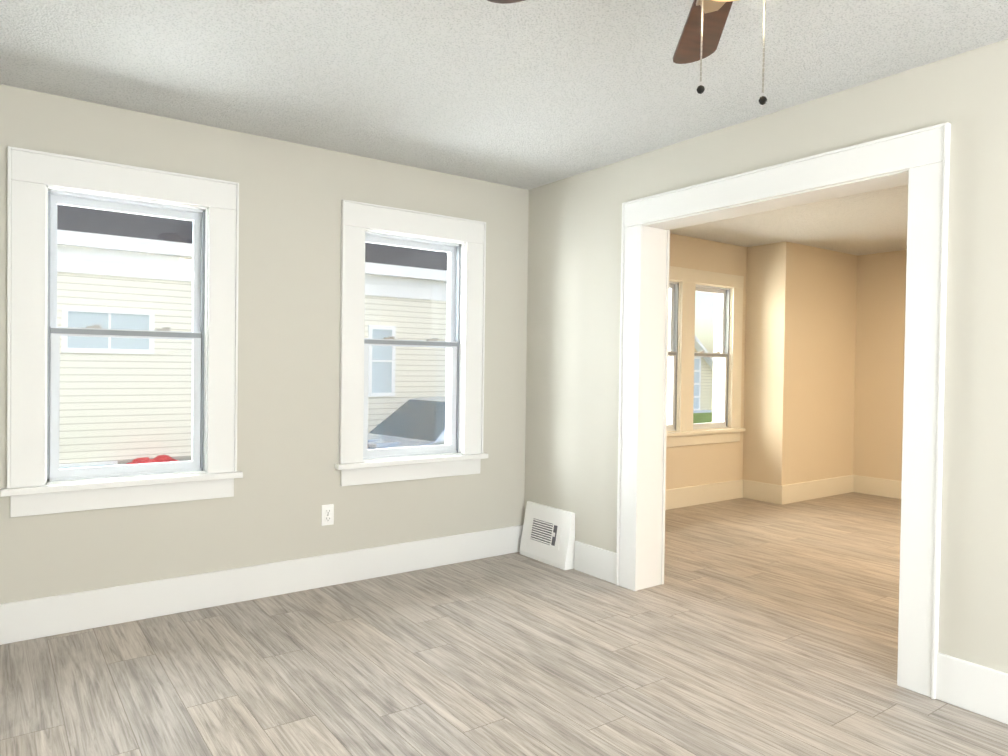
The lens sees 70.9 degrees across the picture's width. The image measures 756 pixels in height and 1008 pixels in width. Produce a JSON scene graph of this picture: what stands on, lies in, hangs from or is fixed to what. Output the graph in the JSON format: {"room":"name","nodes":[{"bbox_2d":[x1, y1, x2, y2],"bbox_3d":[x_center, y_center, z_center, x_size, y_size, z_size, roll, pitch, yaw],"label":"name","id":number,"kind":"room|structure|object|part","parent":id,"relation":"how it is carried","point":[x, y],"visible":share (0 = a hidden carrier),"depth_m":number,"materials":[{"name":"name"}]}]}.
{"room":"empty living room","nodes":[
{"label":"empty living room","id":0,"kind":"room"},
{"bbox_2d":[0,84,528,603],"bbox_3d":[-1.332,-0.053,3.838,3.520,2.440,0.200,0,1,-36],"label":"wall","id":1,"kind":"structure","parent":0,"point":[288,484],"depth_m":3.81,"materials":[{"name":"grey paint"}]},
{"bbox_2d":[0,146,242,516],"bbox_3d":[-1.824,-0.197,3.444,1.020,1.617,0.255,0,1,-36],"label":"window","id":2,"kind":"structure","parent":1,"relation":"in","point":[31,174],"depth_m":3.34,"materials":[{"name":"white wood"}]},
{"bbox_3d":[-1.840,-0.189,3.466,0.700,1.360,0.200,0,1,-36],"label":"left window sashes","id":3,"kind":"part","parent":2,"relation":"part of","materials":[{"name":"clear glass"}]},
{"bbox_2d":[0,525,522,644],"bbox_3d":[-1.189,1.081,3.835,3.290,0.177,0.020,0,1,-36],"label":"baseboard","id":4,"kind":"structure","parent":1,"relation":"attached to","point":[23,620],"depth_m":3.67,"materials":[{"name":"white wood"}]},
{"bbox_2d":[321,504,333,525],"bbox_3d":[-0.990,0.769,3.978,0.070,0.115,0.010,0,1,-36],"label":"electrical outlet","id":5,"kind":"object","parent":1,"relation":"attached to","point":[327,515],"visible":1,"depth_m":3.98,"materials":[{"name":"white plastic"}]},
{"bbox_2d":[335,199,487,485],"bbox_3d":[-0.578,-0.195,4.349,1.020,1.617,0.255,0,1,-36],"label":"window","id":6,"kind":"structure","parent":1,"relation":"in","point":[358,219],"depth_m":4.32,"materials":[{"name":"white wood"}]},
{"bbox_3d":[-0.594,-0.187,4.371,0.700,1.360,0.200,0,1,-36],"label":"right window sashes","id":7,"kind":"part","parent":6,"relation":"part of","materials":[{"name":"clear glass"}]},
{"bbox_2d":[0,492,1007,755],"bbox_3d":[2.052,1.286,3.005,8.020,0.120,6.420,0,1,-36],"label":"floor","id":8,"kind":"structure","parent":0,"point":[756,628],"depth_m":2.94,"materials":[{"name":"brown wood"}]},
{"bbox_2d":[0,0,1007,255],"bbox_3d":[2.086,-1.274,2.965,8.020,0.120,6.420,0,1,-36],"label":"ceiling","id":9,"kind":"structure","parent":0,"point":[528,94],"depth_m":2.86,"materials":[{"name":"white paint"}]},
{"bbox_2d":[487,0,766,104],"bbox_3d":[0.553,-0.934,1.655,1.246,0.560,1.230,0,1,-36],"label":"ceiling fan","id":10,"kind":"object","parent":9,"relation":"attached to","point":[701,34],"visible":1,"depth_m":2.08,"materials":[{"name":"brown wood"}]},
{"bbox_3d":[0.548,-0.953,1.695,0.216,0.064,0.216,0,1,-36],"label":"lamp shade","id":11,"kind":"part","parent":10,"relation":"part of","materials":[{"name":"white glass"}]},
{"bbox_2d":[666,233,746,489],"bbox_3d":[1.512,-0.056,6.423,1.920,2.440,0.200,0,1,-36],"label":"wall","id":12,"kind":"structure","parent":0,"point":[694,465],"depth_m":6.58,"materials":[{"name":"beige paint"}]},
{"bbox_2d":[665,479,744,509],"bbox_3d":[1.561,1.078,6.352,1.920,0.177,0.019,0,1,-36],"label":"baseboard","id":13,"kind":"structure","parent":12,"relation":"attached to","point":[735,489],"depth_m":6.56,"materials":[{"name":"white wood"}]},
{"bbox_2d":[666,266,745,446],"bbox_3d":[1.603,-0.188,6.452,1.650,1.595,0.255,0,1,-36],"label":"window","id":14,"kind":"structure","parent":12,"relation":"in","point":[724,425],"depth_m":6.57,"materials":[{"name":"white wood"}]},
{"bbox_2d":[743,245,762,481],"bbox_3d":[2.425,-0.052,6.970,0.200,2.440,0.390,0,1,-36],"label":"wall","id":15,"kind":"structure","parent":0,"point":[753,382],"depth_m":6.83,"materials":[{"name":"beige paint"}]},
{"bbox_2d":[745,480,776,503],"bbox_3d":[2.452,1.083,6.746,0.016,0.177,0.390,0,1,-36],"label":"baseboard","id":16,"kind":"structure","parent":15,"relation":"attached to","point":[765,492],"depth_m":6.74,"materials":[{"name":"white wood"}]},
{"bbox_2d":[524,39,1007,672],"bbox_3d":[1.877,0.009,2.586,0.200,2.440,6.000,0,1,-36],"label":"wall","id":17,"kind":"structure","parent":0,"point":[574,295],"depth_m":2.97,"materials":[{"name":"grey paint"}]},
{"bbox_2d":[520,501,574,569],"bbox_3d":[0.273,1.005,4.555,0.078,0.345,0.460,0,1,-36],"label":"air vent","id":18,"kind":"object","parent":17,"relation":"in","point":[548,535],"visible":1,"depth_m":4.51,"materials":[{"name":"white metal"}]},
{"bbox_2d":[574,541,615,583],"bbox_3d":[0.552,1.098,4.223,0.016,0.177,0.380,0,1,-36],"label":"baseboard","id":19,"kind":"structure","parent":17,"relation":"attached to","point":[597,562],"depth_m":4.22,"materials":[{"name":"white wood"}]},
{"bbox_2d":[616,122,950,698],"bbox_3d":[1.256,0.114,3.436,0.254,2.187,1.694,0,1,-36],"label":"door frame","id":20,"kind":"structure","parent":17,"relation":"attached to","point":[917,161],"depth_m":3.02,"materials":[{"name":"white wood"}]},
{"bbox_2d":[936,652,1007,723],"bbox_3d":[2.527,1.167,1.503,0.019,0.177,2.975,0,1,-36],"label":"baseboard","id":21,"kind":"structure","parent":17,"relation":"attached to","point":[973,687],"depth_m":2.60,"materials":[{"name":"white wood"}]},
{"bbox_2d":[759,241,858,485],"bbox_3d":[3.045,-0.045,7.018,1.260,2.440,0.200,0,1,-36],"label":"wall","id":22,"kind":"structure","parent":0,"point":[824,363],"depth_m":6.80,"materials":[{"name":"beige paint"}]},
{"bbox_2d":[777,475,852,504],"bbox_3d":[3.087,1.089,6.944,1.276,0.177,0.022,0,1,-36],"label":"baseboard","id":23,"kind":"structure","parent":22,"relation":"attached to","point":[797,492],"depth_m":6.88,"materials":[{"name":"white wood"}]},
{"bbox_2d":[855,250,906,480],"bbox_3d":[5.356,0.016,5.113,0.200,2.440,6.000,0,1,-36],"label":"wall","id":24,"kind":"structure","parent":0,"point":[880,335],"depth_m":7.11,"materials":[{"name":"beige paint"}]},
{"bbox_2d":[853,475,901,498],"bbox_3d":[5.253,1.147,5.068,0.016,0.177,5.600,0,1,-36],"label":"baseboard","id":25,"kind":"structure","parent":24,"relation":"attached to","point":[861,484],"depth_m":7.12,"materials":[{"name":"white wood"}]},
{"label":"outside","id":26,"kind":"structure","parent":0,"visible":0},
{"bbox_3d":[-5.438,1.768,38.002,90.000,0.212,59.780,0,1,-36],"label":"ground","id":27,"kind":"structure","parent":26,"visible":0},
{"bbox_2d":[125,455,177,464],"bbox_3d":[-5.873,1.688,11.852,0.986,0.785,0.458,0,1,-36],"label":"shrub","id":28,"kind":"object","parent":27,"relation":"on","point":[146,459],"depth_m":11.78,"materials":[{"name":"red plant"}]},
{"bbox_2d":[57,205,446,468],"bbox_3d":[-10.317,-1.504,13.420,20.100,7.000,7.680,0,1,-36],"label":"neighbor house","id":29,"kind":"structure","parent":27,"relation":"on","point":[146,263],"depth_m":12.03,"materials":[{"name":"beige"}]},
{"bbox_2d":[368,397,445,448],"bbox_3d":[-1.083,1.245,12.949,2.180,1.740,4.635,2,1,44],"label":"car","id":30,"kind":"object","parent":27,"relation":"on","point":[411,421],"depth_m":12.35,"materials":[{"name":"white paint"}]},
{"bbox_2d":[693,335,712,422],"bbox_3d":[4.471,-0.562,32.024,21.000,4.924,13.000,0,1,-36],"label":"house","id":31,"kind":"structure","parent":27,"relation":"on","point":[706,385],"depth_m":27.45,"materials":[{"name":"white"}]}
]}

